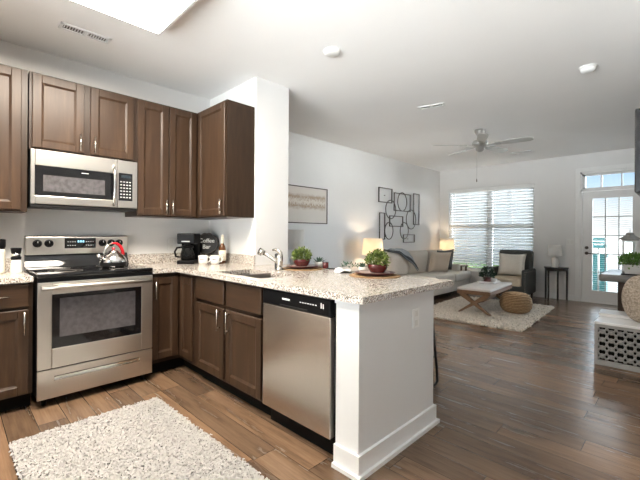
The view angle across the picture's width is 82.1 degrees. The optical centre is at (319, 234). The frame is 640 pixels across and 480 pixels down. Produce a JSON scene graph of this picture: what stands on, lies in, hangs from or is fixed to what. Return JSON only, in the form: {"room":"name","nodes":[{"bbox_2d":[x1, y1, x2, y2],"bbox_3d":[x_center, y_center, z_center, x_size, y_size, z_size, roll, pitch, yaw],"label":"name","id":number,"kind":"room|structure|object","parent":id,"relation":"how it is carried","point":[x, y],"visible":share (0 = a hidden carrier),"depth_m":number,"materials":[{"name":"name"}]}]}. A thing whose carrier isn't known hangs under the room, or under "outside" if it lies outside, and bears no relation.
{"room":"kitchen","nodes":[
{"label":"kitchen","id":0,"kind":"room"},
{"bbox_2d":[0,40,209,270],"bbox_3d":[-2.911,-0.164,2.841,0.500,2.730,4.200,0,0,45],"label":"wall","id":1,"kind":"structure","parent":0,"point":[145,235],"depth_m":3.36,"materials":[{"name":"paint"}]},
{"bbox_2d":[5,258,10,270],"bbox_3d":[-2.560,0.240,2.829,0.020,0.098,0.398,0,0,45],"label":"backsplash","id":2,"kind":"structure","parent":1,"relation":"attached to","point":[8,260],"depth_m":2.91,"materials":[{"name":"stone"}]},
{"bbox_2d":[0,64,27,212],"bbox_3d":[-2.430,-0.700,2.707,0.358,1.064,0.400,0,0,45],"label":"upper cabinet","id":3,"kind":"object","parent":1,"relation":"attached to","point":[13,80],"visible":1,"depth_m":2.69,"materials":[{"name":"brown wood"}]},
{"bbox_2d":[27,71,136,161],"bbox_3d":[-2.011,-0.937,3.128,0.358,0.584,0.766,0,0,45],"label":"upper cabinet","id":4,"kind":"object","parent":1,"relation":"attached to","point":[65,116],"visible":0.98,"depth_m":2.98,"materials":[{"name":"brown wood"}]},
{"bbox_2d":[27,148,136,212],"bbox_3d":[-2.001,-0.425,3.117,0.391,0.437,0.758,0,0,45],"label":"microwave","id":5,"kind":"object","parent":4,"relation":"attached to","point":[55,180],"visible":1,"depth_m":2.97,"materials":[{"name":"silver metal"}]},
{"bbox_2d":[125,98,196,218],"bbox_3d":[-1.541,-0.694,3.604,0.358,1.064,0.574,0,0,45],"label":"upper cabinet","id":6,"kind":"object","parent":1,"relation":"attached to","point":[166,135],"visible":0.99,"depth_m":3.48,"materials":[{"name":"brown wood"}]},
{"bbox_2d":[127,253,207,263],"bbox_3d":[-1.559,0.246,3.840,0.020,0.098,0.876,0,0,45],"label":"backsplash","id":7,"kind":"structure","parent":1,"relation":"attached to","point":[156,257],"depth_m":3.70,"materials":[{"name":"stone"}]},
{"bbox_2d":[168,238,174,249],"bbox_3d":[-1.559,0.103,3.848,0.008,0.116,0.072,0,0,45],"label":"wall outlet","id":8,"kind":"object","parent":1,"relation":"attached to","point":[171,241],"visible":1,"depth_m":3.85,"materials":[{"name":"white plastic"}]},
{"bbox_2d":[209,76,288,265],"bbox_3d":[-0.910,-0.151,4.103,1.227,2.730,0.407,0,0,45],"label":"wall partition","id":9,"kind":"structure","parent":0,"point":[268,229],"depth_m":3.67,"materials":[{"name":"paint"}]},
{"bbox_2d":[192,99,254,219],"bbox_3d":[-1.067,-0.691,3.718,0.873,1.064,0.354,0,0,45],"label":"upper cabinet","id":10,"kind":"object","parent":9,"relation":"attached to","point":[226,129],"visible":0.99,"depth_m":3.45,"materials":[{"name":"brown wood"}]},
{"bbox_2d":[208,252,254,265],"bbox_3d":[-0.939,0.250,3.828,0.878,0.098,0.020,0,0,45],"label":"backsplash","id":11,"kind":"structure","parent":9,"relation":"attached to","point":[243,259],"depth_m":3.68,"materials":[{"name":"stone"}]},
{"bbox_2d":[247,238,251,249],"bbox_3d":[-0.694,0.097,3.594,0.072,0.116,0.009,0,0,45],"label":"wall switch","id":12,"kind":"object","parent":9,"relation":"attached to","point":[249,240],"visible":1,"depth_m":3.59,"materials":[{"name":"white plastic"}]},
{"bbox_2d":[0,0,639,171],"bbox_3d":[1.546,-1.541,2.928,6.700,0.080,10.580,0,0,45],"label":"ceiling","id":13,"kind":"structure","parent":0,"point":[509,69],"depth_m":3.20,"materials":[{"name":"paint"}]},
{"bbox_2d":[58,21,111,43],"bbox_3d":[-1.770,-1.517,2.777,0.100,0.010,0.330,0,0,45],"label":"ceiling vent","id":14,"kind":"object","parent":13,"relation":"in","point":[65,26],"visible":1,"depth_m":2.77,"materials":[{"name":"white metal"}]},
{"bbox_2d":[68,0,197,35],"bbox_3d":[-1.364,-1.477,1.990,0.635,0.085,1.234,0,0,45],"label":"ceiling light","id":15,"kind":"object","parent":13,"relation":"attached to","point":[154,16],"visible":1,"depth_m":2.36,"materials":[{"name":"white"}]},
{"bbox_2d":[323,47,340,57],"bbox_3d":[0.099,-1.495,3.028,0.144,0.030,0.144,0,0,45],"label":"sprinkler cover","id":16,"kind":"object","parent":13,"relation":"attached to","point":[331,52],"visible":1,"depth_m":2.99,"materials":[{"name":"white plastic"}]},
{"bbox_2d":[417,103,444,109],"bbox_3d":[1.305,-1.498,4.306,0.300,0.010,0.100,0,0,30],"label":"ceiling vent","id":17,"kind":"object","parent":13,"relation":"in","point":[437,104],"visible":1,"depth_m":4.30,"materials":[{"name":"white metal"}]},
{"bbox_2d":[432,129,533,181],"bbox_3d":[2.338,-1.121,5.267,1.265,0.750,1.281,0,0,45],"label":"ceiling fan","id":18,"kind":"object","parent":13,"relation":"hanging from","point":[481,142],"visible":1,"depth_m":5.21,"materials":[{"name":"grey metal"}]},
{"bbox_2d":[512,150,533,153],"bbox_3d":[3.654,-1.483,6.623,0.360,0.010,0.120,0,0,45],"label":"ceiling vent","id":19,"kind":"object","parent":13,"relation":"in","point":[526,150],"visible":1,"depth_m":6.60,"materials":[{"name":"white metal"}]},
{"bbox_2d":[579,63,597,73],"bbox_3d":[2.398,-1.471,3.287,0.140,0.050,0.140,0,0,45],"label":"smoke detector","id":20,"kind":"object","parent":13,"relation":"attached to","point":[588,68],"visible":1,"depth_m":3.25,"materials":[{"name":"white plastic"}]},
{"bbox_2d":[0,291,639,479],"bbox_3d":[1.528,1.259,2.928,6.700,0.060,10.580,0,0,45],"label":"floor","id":21,"kind":"structure","parent":0,"point":[534,403],"depth_m":2.49,"materials":[{"name":"brown wood"}]},
{"bbox_2d":[0,282,32,411],"bbox_3d":[-2.327,0.767,2.596,0.644,0.876,0.400,0,0,45],"label":"base cabinet","id":22,"kind":"object","parent":21,"relation":"on","point":[16,299],"visible":0.99,"depth_m":2.48,"materials":[{"name":"brown wood"}]},
{"bbox_2d":[0,271,33,283],"bbox_3d":[-2.337,0.309,2.607,0.650,0.036,0.398,0,0,45],"label":"countertop","id":23,"kind":"structure","parent":22,"relation":"on","point":[7,277],"depth_m":2.49,"materials":[{"name":"stone"}]},
{"bbox_2d":[0,239,5,273],"bbox_3d":[-2.396,0.163,2.724,0.104,0.255,0.104,0,0,45],"label":"canister","id":24,"kind":"object","parent":23,"relation":"on","point":[2,241],"visible":0.99,"depth_m":2.72,"materials":[{"name":"white ceramic"}]},
{"bbox_2d":[10,248,21,272],"bbox_3d":[-2.287,0.197,2.763,0.072,0.188,0.072,0,0,45],"label":"pepper grinder","id":25,"kind":"object","parent":23,"relation":"on","point":[16,264],"visible":0.99,"depth_m":2.74,"materials":[{"name":"white ceramic"}]},
{"bbox_2d":[24,236,152,405],"bbox_3d":[-1.874,0.613,2.989,0.733,1.190,0.765,0,0,45],"label":"stove","id":26,"kind":"object","parent":21,"relation":"on","point":[92,323],"visible":0.89,"depth_m":2.79,"materials":[{"name":"silver metal"}]},
{"bbox_2d":[24,263,152,277],"bbox_3d":[-1.883,0.289,3.000,0.642,0.027,0.765,0,0,45],"label":"cooktop","id":27,"kind":"object","parent":26,"relation":"in","point":[67,270],"depth_m":2.87,"materials":[{"name":"black glass"}]},
{"bbox_2d":[97,242,126,267],"bbox_3d":[-1.721,0.170,3.058,0.203,0.209,0.213,0,0,-17],"label":"kettle","id":28,"kind":"object","parent":26,"relation":"on","point":[113,258],"visible":1,"depth_m":3.00,"materials":[{"name":"silver metal"}]},
{"bbox_2d":[9,396,269,479],"bbox_3d":[-0.911,1.195,1.837,1.596,0.037,0.875,0,0,44],"label":"shag rug","id":29,"kind":"object","parent":21,"relation":"on","point":[148,439],"visible":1,"depth_m":2.00,"materials":[{"name":"beige carpet"}]},
{"bbox_2d":[145,272,202,375],"bbox_3d":[-1.246,0.773,3.510,0.895,0.876,0.859,0,0,45],"label":"base cabinet","id":30,"kind":"object","parent":21,"relation":"on","point":[173,293],"visible":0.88,"depth_m":3.19,"materials":[{"name":"brown wood"}]},
{"bbox_2d":[134,262,453,304],"bbox_3d":[-0.486,0.320,3.009,2.715,0.036,1.206,0,0,45],"label":"countertop","id":31,"kind":"structure","parent":30,"relation":"on","point":[324,283],"depth_m":2.41,"materials":[{"name":"stone"}]},
{"bbox_2d":[174,233,199,263],"bbox_3d":[-1.355,0.144,3.744,0.212,0.305,0.222,0,0,-2],"label":"coffee maker","id":32,"kind":"object","parent":31,"relation":"on","point":[190,242],"visible":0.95,"depth_m":3.65,"materials":[{"name":"black plastic"}]},
{"bbox_2d":[198,255,209,263],"bbox_3d":[-1.159,0.256,3.662,0.112,0.085,0.092,0,0,30],"label":"mug","id":33,"kind":"object","parent":31,"relation":"on","point":[202,259],"visible":0.97,"depth_m":3.63,"materials":[{"name":"white ceramic"}]},
{"bbox_2d":[200,233,218,260],"bbox_3d":[-1.221,0.143,3.948,0.248,0.310,0.085,0,0,-2],"label":"coffee sign","id":34,"kind":"object","parent":31,"relation":"on","point":[209,242],"visible":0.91,"depth_m":3.95,"materials":[{"name":"black metal"}]},
{"bbox_2d":[210,255,222,263],"bbox_3d":[-1.041,0.256,3.665,0.112,0.085,0.092,0,0,30],"label":"mug","id":35,"kind":"object","parent":31,"relation":"on","point":[214,259],"visible":1,"depth_m":3.64,"materials":[{"name":"white ceramic"}]},
{"bbox_2d":[219,235,225,263],"bbox_3d":[-0.997,0.151,3.753,0.074,0.295,0.074,0,0,45],"label":"syrup bottle","id":36,"kind":"object","parent":31,"relation":"on","point":[222,248],"visible":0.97,"depth_m":3.73,"materials":[{"name":"orange glass"}]},
{"bbox_2d":[237,273,271,278],"bbox_3d":[-0.506,0.414,2.836,0.622,0.205,0.342,0,0,45],"label":"sink","id":37,"kind":"object","parent":31,"relation":"in","point":[261,275],"visible":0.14,"depth_m":2.90,"materials":[{"name":"metal"}]},
{"bbox_2d":[257,248,282,270],"bbox_3d":[-0.422,0.209,3.100,0.235,0.187,0.068,0,0,13],"label":"faucet","id":38,"kind":"object","parent":31,"relation":"on","point":[278,260],"visible":1,"depth_m":3.07,"materials":[{"name":"silver metal"}]},
{"bbox_2d":[282,267,322,270],"bbox_3d":[-0.154,0.301,3.213,0.368,0.008,0.368,0,0,45],"label":"placemat","id":39,"kind":"object","parent":31,"relation":"on","point":[283,268],"visible":0.59,"depth_m":3.10,"materials":[{"name":"beige wicker"}]},
{"bbox_2d":[286,264,318,268],"bbox_3d":[-0.154,0.286,3.213,0.290,0.021,0.290,0,0,45],"label":"charger plate","id":40,"kind":"object","parent":39,"relation":"on","point":[293,264],"visible":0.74,"depth_m":3.12,"materials":[{"name":"ceramic"}]},
{"bbox_2d":[290,265,314,266],"bbox_3d":[-0.154,0.281,3.213,0.216,0.014,0.216,0,0,45],"label":"salad plate","id":41,"kind":"object","parent":40,"relation":"on","point":[290,265],"visible":0.61,"depth_m":3.13,"materials":[{"name":"ceramic"}]},
{"bbox_2d":[290,246,312,265],"bbox_3d":[-0.160,0.192,3.219,0.203,0.180,0.194,0,0,45],"label":"potted plant","id":42,"kind":"object","parent":41,"relation":"on","point":[303,260],"visible":1,"depth_m":3.17,"materials":[{"name":"green plant"}]},
{"bbox_2d":[293,259,309,265],"bbox_3d":[-0.161,0.249,3.220,0.156,0.062,0.156,0,0,45],"label":"bowl","id":43,"kind":"object","parent":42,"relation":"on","point":[298,262],"depth_m":3.16,"materials":[{"name":"red ceramic"}]},
{"bbox_2d":[314,257,324,267],"bbox_3d":[-0.015,0.254,3.337,0.151,0.102,0.142,0,0,7],"label":"succulent","id":44,"kind":"object","parent":31,"relation":"on","point":[318,261],"visible":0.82,"depth_m":3.30,"materials":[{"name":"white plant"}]},
{"bbox_2d":[314,261,323,267],"bbox_3d":[-0.008,0.277,3.332,0.090,0.056,0.090,0,0,45],"label":"pot","id":45,"kind":"object","parent":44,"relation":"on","point":[320,263],"depth_m":3.30,"materials":[{"name":"white ceramic"}]},
{"bbox_2d":[323,262,328,268],"bbox_3d":[0.051,0.278,3.278,0.052,0.055,0.052,0,0,45],"label":"candle jar","id":46,"kind":"object","parent":31,"relation":"on","point":[325,264],"visible":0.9,"depth_m":3.26,"materials":[{"name":"red glass"}]},
{"bbox_2d":[334,267,351,272],"bbox_3d":[0.190,0.289,2.978,0.130,0.039,0.170,0,0,10],"label":"napkin","id":47,"kind":"object","parent":31,"relation":"on","point":[337,270],"visible":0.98,"depth_m":2.93,"materials":[{"name":"fabric"}]},
{"bbox_2d":[341,261,358,267],"bbox_3d":[0.250,0.245,3.002,0.187,0.060,0.085,0,0,1],"label":"greenery sprig","id":48,"kind":"object","parent":47,"relation":"on","point":[344,262],"visible":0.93,"depth_m":3.00,"materials":[{"name":"green plant"}]},
{"bbox_2d":[357,262,366,269],"bbox_3d":[0.337,0.267,2.965,0.120,0.082,0.114,0,0,7],"label":"succulent","id":49,"kind":"object","parent":31,"relation":"on","point":[362,266],"visible":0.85,"depth_m":2.94,"materials":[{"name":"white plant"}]},
{"bbox_2d":[349,273,400,278],"bbox_3d":[0.404,0.304,2.710,0.378,0.008,0.378,0,0,45],"label":"placemat","id":50,"kind":"object","parent":31,"relation":"on","point":[356,275],"visible":0.64,"depth_m":2.61,"materials":[{"name":"beige wicker"}]},
{"bbox_2d":[354,270,394,275],"bbox_3d":[0.404,0.289,2.710,0.300,0.021,0.300,0,0,45],"label":"charger plate","id":51,"kind":"object","parent":50,"relation":"on","point":[358,272],"visible":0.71,"depth_m":2.62,"materials":[{"name":"ceramic"}]},
{"bbox_2d":[359,270,389,273],"bbox_3d":[0.404,0.284,2.710,0.224,0.014,0.224,0,0,45],"label":"salad plate","id":52,"kind":"object","parent":51,"relation":"on","point":[363,271],"visible":0.67,"depth_m":2.71,"materials":[{"name":"ceramic"}]},
{"bbox_2d":[364,248,390,272],"bbox_3d":[0.422,0.193,2.719,0.199,0.180,0.199,0,0,45],"label":"potted plant","id":53,"kind":"object","parent":52,"relation":"on","point":[376,266],"visible":1,"depth_m":2.67,"materials":[{"name":"green plant"}]},
{"bbox_2d":[196,273,270,415],"bbox_3d":[-0.514,0.778,2.923,0.960,0.876,0.624,0,0,45],"label":"base cabinet","id":54,"kind":"object","parent":21,"relation":"on","point":[229,315],"visible":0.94,"depth_m":2.67,"materials":[{"name":"brown wood"}]},
{"bbox_2d":[263,288,335,454],"bbox_3d":[0.047,0.786,2.367,0.596,0.868,0.596,0,0,45],"label":"dishwasher","id":55,"kind":"object","parent":21,"relation":"on","point":[299,330],"visible":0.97,"depth_m":2.12,"materials":[{"name":"silver metal"}]},
{"bbox_2d":[381,249,470,295],"bbox_3d":[2.093,0.779,7.306,0.920,0.907,2.306,0,0,45],"label":"sofa","id":56,"kind":"object","parent":21,"relation":"on","point":[399,264],"visible":0.46,"depth_m":7.21,"materials":[{"name":"fabric"}]},
{"bbox_2d":[382,251,409,274],"bbox_3d":[1.432,0.568,6.921,0.267,0.494,0.827,0,0,45],"label":"cushion","id":57,"kind":"object","parent":56,"relation":"on","point":[399,265],"depth_m":6.77,"materials":[{"name":"fabric"}]},
{"bbox_2d":[383,248,418,270],"bbox_3d":[1.435,0.490,6.919,0.852,0.453,0.358,0,0,-30],"label":"throw blanket","id":58,"kind":"object","parent":56,"relation":"on","point":[402,252],"visible":0.94,"depth_m":6.87,"materials":[{"name":"grey fabric"}]},
{"bbox_2d":[407,250,427,273],"bbox_3d":[1.954,0.572,7.449,0.267,0.494,0.707,0,0,45],"label":"cushion","id":59,"kind":"object","parent":56,"relation":"on","point":[420,257],"depth_m":7.32,"materials":[{"name":"fabric"}]},
{"bbox_2d":[405,274,435,277],"bbox_3d":[1.640,0.860,6.678,0.680,0.170,0.757,0,0,45],"label":"seat cushion","id":60,"kind":"object","parent":56,"relation":"on","point":[405,274],"depth_m":6.87,"materials":[{"name":"fabric"}]},
{"bbox_2d":[410,271,454,281],"bbox_3d":[2.180,0.863,7.224,0.680,0.170,0.752,0,0,45],"label":"seat cushion","id":61,"kind":"object","parent":56,"relation":"on","point":[439,275],"depth_m":7.12,"materials":[{"name":"fabric"}]},
{"bbox_2d":[425,249,441,271],"bbox_3d":[2.431,0.575,7.931,0.267,0.494,0.692,0,0,45],"label":"cushion","id":62,"kind":"object","parent":56,"relation":"on","point":[429,251],"depth_m":7.68,"materials":[{"name":"fabric"}]},
{"bbox_2d":[428,251,451,271],"bbox_3d":[2.400,0.559,7.373,0.472,0.436,0.212,0,0,-14],"label":"throw pillow","id":63,"kind":"object","parent":56,"relation":"on","point":[439,261],"visible":1,"depth_m":7.30,"materials":[{"name":"beige fabric"}]},
{"bbox_2d":[437,249,453,268],"bbox_3d":[2.652,0.551,7.827,0.501,0.474,0.179,0,0,-25],"label":"throw pillow","id":64,"kind":"object","parent":56,"relation":"on","point":[452,250],"visible":0.29,"depth_m":7.82,"materials":[{"name":"fabric"}]},
{"bbox_2d":[432,270,470,281],"bbox_3d":[2.720,0.867,7.769,0.680,0.170,0.757,0,0,45],"label":"seat cushion","id":65,"kind":"object","parent":56,"relation":"on","point":[460,276],"depth_m":7.54,"materials":[{"name":"fabric"}]},
{"bbox_2d":[433,302,438,386],"bbox_3d":[0.665,0.878,2.978,0.422,0.690,0.447,0,0,45],"label":"bar stool","id":66,"kind":"object","parent":21,"relation":"on","point":[434,339],"visible":0.16,"depth_m":2.97,"materials":[{"name":"black metal"}]},
{"bbox_2d":[460,264,467,270],"bbox_3d":[2.979,0.963,8.331,0.620,0.550,0.320,0,0,45],"label":"end table","id":67,"kind":"object","parent":21,"relation":"on","point":[461,266],"visible":0.22,"depth_m":8.08,"materials":[{"name":"brown wood"}]},
{"bbox_2d":[439,238,454,250],"bbox_3d":[2.898,0.393,8.387,0.330,0.590,0.330,0,0,45],"label":"table lamp","id":68,"kind":"object","parent":67,"relation":"on","point":[445,243],"visible":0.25,"depth_m":8.26,"materials":[{"name":"beige fabric"}]},
{"bbox_2d":[434,296,554,331],"bbox_3d":[2.668,1.219,5.917,1.647,0.034,2.248,0,0,42],"label":"area rug","id":69,"kind":"object","parent":21,"relation":"on","point":[499,318],"visible":0.7,"depth_m":5.50,"materials":[{"name":"beige carpet"}]},
{"bbox_2d":[457,281,511,315],"bbox_3d":[2.708,1.016,5.996,0.501,0.385,1.206,0,0,41],"label":"coffee table","id":70,"kind":"object","parent":69,"relation":"on","point":[487,291],"visible":0.89,"depth_m":5.64,"materials":[{"name":"wood"},{"name":"white marble"}]},
{"bbox_2d":[479,280,499,283],"bbox_3d":[2.892,0.809,6.266,0.240,0.028,0.340,0,0,41],"label":"serving tray","id":71,"kind":"object","parent":70,"relation":"on","point":[481,281],"visible":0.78,"depth_m":6.17,"materials":[{"name":"white paint"}]},
{"bbox_2d":[479,266,496,281],"bbox_3d":[2.855,0.678,6.269,0.305,0.275,0.281,0,0,-19],"label":"potted plant","id":72,"kind":"object","parent":71,"relation":"on","point":[486,270],"visible":0.99,"depth_m":6.22,"materials":[{"name":"green plant"}]},
{"bbox_2d":[499,291,532,313],"bbox_3d":[3.018,1.053,5.662,0.460,0.310,0.460,0,0,45],"label":"pouf","id":73,"kind":"object","parent":69,"relation":"on","point":[511,301],"visible":1,"depth_m":5.50,"materials":[{"name":"wicker"}]},
{"bbox_2d":[485,249,535,299],"bbox_3d":[3.653,0.774,7.018,0.724,0.936,0.759,0,0,45],"label":"armchair","id":74,"kind":"object","parent":21,"relation":"on","point":[526,283],"visible":0.61,"depth_m":6.79,"materials":[{"name":"grey fabric"}]},
{"bbox_2d":[494,275,521,286],"bbox_3d":[3.567,0.877,6.934,0.550,0.150,0.520,0,0,45],"label":"seat cushion","id":75,"kind":"object","parent":74,"relation":"on","point":[516,281],"depth_m":6.72,"materials":[{"name":"beige fabric"}]},
{"bbox_2d":[497,253,526,275],"bbox_3d":[3.664,0.582,7.023,0.500,0.429,0.198,0,0,45],"label":"throw pillow","id":76,"kind":"object","parent":74,"relation":"on","point":[509,264],"visible":0.94,"depth_m":6.96,"materials":[{"name":"beige fabric"}]},
{"bbox_2d":[544,266,568,300],"bbox_3d":[4.444,0.938,6.960,0.400,0.618,0.300,0,0,45],"label":"table","id":77,"kind":"object","parent":21,"relation":"on","point":[547,268],"visible":1,"depth_m":6.92,"materials":[{"name":"brown wood"}]},
{"bbox_2d":[548,245,562,267],"bbox_3d":[4.464,0.419,6.978,0.240,0.420,0.240,0,0,45],"label":"lamp","id":78,"kind":"object","parent":77,"relation":"on","point":[553,250],"visible":0.98,"depth_m":6.92,"materials":[{"name":"white ceramic"}]},
{"bbox_2d":[599,269,632,310],"bbox_3d":[3.978,0.869,4.684,0.560,0.750,0.980,0,0,45],"label":"console table","id":79,"kind":"object","parent":21,"relation":"on","point":[612,275],"visible":0.29,"depth_m":4.44,"materials":[{"name":"grey wood"}]},
{"bbox_2d":[619,232,639,272],"bbox_3d":[3.940,0.216,4.670,0.221,0.557,0.221,0,0,19],"label":"lantern","id":80,"kind":"object","parent":79,"relation":"on","point":[629,237],"visible":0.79,"depth_m":4.64,"materials":[{"name":"grey metal"}]},
{"bbox_2d":[621,272,639,275],"bbox_3d":[3.812,0.486,4.450,0.240,0.014,0.260,0,0,45],"label":"tray","id":81,"kind":"object","parent":79,"relation":"on","point":[623,273],"visible":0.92,"depth_m":4.38,"materials":[{"name":"wood"}]},
{"bbox_2d":[617,252,639,273],"bbox_3d":[3.808,0.343,4.452,0.333,0.272,0.323,0,0,45],"label":"potted plant","id":82,"kind":"object","parent":81,"relation":"on","point":[633,268],"visible":1,"depth_m":4.42,"materials":[{"name":"green plant"}]},
{"bbox_2d":[594,316,639,372],"bbox_3d":[3.001,1.036,3.568,0.460,0.405,0.620,0,0,45],"label":"storage bench","id":83,"kind":"object","parent":21,"relation":"on","point":[616,340],"visible":1,"depth_m":3.40,"materials":[{"name":"white paint"}]},
{"bbox_2d":[599,309,631,319],"bbox_3d":[3.044,0.819,3.753,0.290,0.030,0.260,0,0,43],"label":"book","id":84,"kind":"object","parent":83,"relation":"on","point":[603,312],"visible":0.64,"depth_m":3.72,"materials":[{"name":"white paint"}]},
{"bbox_2d":[621,275,639,322],"bbox_3d":[3.025,0.609,3.434,0.319,0.450,0.241,0,0,45],"label":"cushion","id":85,"kind":"object","parent":83,"relation":"on","point":[630,296],"visible":1,"depth_m":3.42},
{"bbox_3d":[-0.384,0.867,5.231,0.340,0.700,0.900,0,0,45],"label":"console table","id":86,"kind":"object","parent":21,"relation":"on","visible":0},
{"bbox_2d":[288,230,303,264],"bbox_3d":[-0.366,0.227,5.245,0.280,0.580,0.280,0,0,45],"label":"table lamp","id":87,"kind":"object","parent":86,"relation":"on","point":[295,237],"visible":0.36,"depth_m":5.12,"materials":[{"name":"white ceramic"}]},
{"bbox_3d":[0.939,0.950,6.454,0.450,0.550,0.420,0,0,45],"label":"end table","id":88,"kind":"object","parent":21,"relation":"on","visible":0},
{"bbox_2d":[362,238,382,260],"bbox_3d":[0.921,0.375,6.404,0.370,0.600,0.370,0,0,45],"label":"table lamp","id":89,"kind":"object","parent":88,"relation":"on","point":[369,244],"visible":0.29,"depth_m":6.26,"materials":[{"name":"beige fabric"}]},
{"bbox_2d":[272,276,434,454],"bbox_3d":[-0.161,0.780,2.733,1.774,0.876,0.780,0,0,45],"label":"wall","id":90,"kind":"structure","parent":0,"point":[384,364],"depth_m":1.97,"materials":[{"name":"paint"}]},
{"bbox_2d":[331,404,439,479],"bbox_3d":[-0.153,1.161,2.723,1.798,0.115,0.836,0,0,45],"label":"baseboard","id":91,"kind":"structure","parent":90,"relation":"attached to","point":[354,466],"depth_m":1.95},
{"bbox_2d":[412,308,418,327],"bbox_3d":[0.582,0.508,2.223,0.008,0.116,0.072,0,0,45],"label":"wall outlet","id":92,"kind":"object","parent":90,"relation":"attached to","point":[416,310],"visible":1,"depth_m":2.21,"materials":[{"name":"white plastic"}]},
{"bbox_2d":[288,132,439,270],"bbox_3d":[0.623,-0.142,6.646,0.171,2.730,6.180,0,0,45],"label":"wall","id":93,"kind":"structure","parent":0,"point":[352,178],"depth_m":6.58,"materials":[{"name":"paint"}]},
{"bbox_2d":[288,184,327,223],"bbox_3d":[-0.209,-0.447,5.657,0.035,0.564,0.910,0,0,45],"label":"wall art","id":94,"kind":"object","parent":93,"relation":"attached to","point":[309,205],"visible":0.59,"depth_m":5.66,"materials":[{"name":"fabric"}]},
{"bbox_2d":[378,187,419,242],"bbox_3d":[1.641,-0.359,7.513,0.054,1.072,1.511,0,0,45],"label":"metal wall sculpture","id":95,"kind":"object","parent":93,"relation":"attached to","point":[391,200],"visible":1,"depth_m":7.45,"materials":[{"name":"brown metal"}]},
{"bbox_2d":[367,263,387,272],"bbox_3d":[0.425,0.253,2.717,0.156,0.062,0.156,0,0,45],"label":"bowl","id":96,"kind":"object","parent":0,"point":[373,267],"depth_m":2.66,"materials":[{"name":"red ceramic"}]},
{"bbox_2d":[439,148,634,300],"bbox_3d":[4.370,-0.118,7.426,4.400,2.730,0.200,0,0,45],"label":"wall","id":97,"kind":"structure","parent":0,"point":[554,179],"depth_m":7.20,"materials":[{"name":"paint"}]},
{"bbox_2d":[450,189,533,267],"bbox_3d":[3.730,-0.107,8.066,1.790,1.840,0.070,0,0,45],"label":"window","id":98,"kind":"structure","parent":97,"relation":"in","point":[533,189],"depth_m":8.04,"materials":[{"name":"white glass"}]},
{"bbox_2d":[449,183,533,270],"bbox_3d":[3.675,-0.107,8.011,1.770,1.830,0.054,0,0,45],"label":"window blind","id":99,"kind":"object","parent":98,"relation":"attached to","point":[526,187],"visible":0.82,"depth_m":7.99,"materials":[{"name":"white plastic"}]},
{"bbox_2d":[529,291,573,300],"bbox_3d":[4.290,1.191,7.346,4.029,0.110,0.015,0,0,45],"label":"baseboard","id":100,"kind":"structure","parent":97,"relation":"attached to","point":[537,293],"depth_m":7.10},
{"bbox_2d":[575,163,634,305],"bbox_3d":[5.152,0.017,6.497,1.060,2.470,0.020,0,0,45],"label":"trim","id":101,"kind":"structure","parent":97,"relation":"attached to","point":[630,165],"depth_m":6.83,"materials":[{"name":"white wood"}]},
{"bbox_2d":[583,170,634,188],"bbox_3d":[5.228,-0.968,6.568,0.860,0.270,0.040,0,0,45],"label":"window","id":102,"kind":"structure","parent":97,"relation":"in","point":[622,172],"depth_m":6.62,"materials":[{"name":"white glass"}]},
{"bbox_2d":[582,189,639,303],"bbox_3d":[5.178,0.227,6.524,0.854,2.010,0.106,0,0,45],"label":"door","id":103,"kind":"structure","parent":97,"relation":"in","point":[588,294],"depth_m":6.64,"materials":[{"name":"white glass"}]},
{"bbox_2d":[592,198,632,290],"bbox_3d":[5.194,0.190,6.533,0.558,1.631,0.014,0,0,45],"label":"window","id":104,"kind":"structure","parent":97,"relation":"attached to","point":[605,199],"depth_m":6.57,"materials":[{"name":"clear glass"}]},
{"bbox_3d":[3.830,-0.122,3.895,0.160,2.730,5.580,0,0,45],"label":"wall","id":105,"kind":"structure","parent":0,"visible":0},
{"bbox_2d":[634,108,639,195],"bbox_3d":[2.495,-0.555,2.756,0.134,0.560,0.980,0,0,45],"label":"television","id":106,"kind":"object","parent":105,"relation":"attached to","point":[637,111],"visible":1,"depth_m":2.44,"materials":[{"name":"black glass"}]},
{"label":"outside","id":107,"kind":"structure","parent":0,"visible":0},
{"bbox_2d":[592,255,621,291],"bbox_3d":[12.240,1.456,16.384,26.000,0.080,23.620,0,0,45],"label":"ground","id":108,"kind":"structure","parent":107,"point":[613,263],"depth_m":15.34,"materials":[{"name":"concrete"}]},
{"bbox_2d":[453,260,498,267],"bbox_3d":[3.994,1.142,12.172,6.497,0.779,1.166,0,0,45],"label":"hedge","id":109,"kind":"object","parent":108,"relation":"on","point":[455,260],"visible":0.02,"depth_m":11.34,"materials":[{"name":"green plant"}]},
{"bbox_2d":[453,189,532,264],"bbox_3d":[4.769,-0.506,15.362,9.800,3.750,4.600,0,0,45],"label":"building","id":110,"kind":"structure","parent":108,"relation":"on","point":[529,189],"depth_m":11.77,"materials":[{"name":"white"}]},
{"bbox_2d":[593,238,606,290],"bbox_3d":[6.501,0.730,8.576,0.320,1.300,0.040,0,0,45],"label":"sign","id":111,"kind":"object","parent":108,"relation":"on","point":[594,239],"visible":0.48,"depth_m":8.56,"materials":[{"name":"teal metal"}]},
{"bbox_2d":[592,254,608,291],"bbox_3d":[6.739,0.932,8.832,0.300,0.900,0.280,0,0,45],"label":"railing","id":112,"kind":"object","parent":108,"relation":"on","point":[602,257],"visible":0.54,"depth_m":8.78,"materials":[{"name":"teal paint"}]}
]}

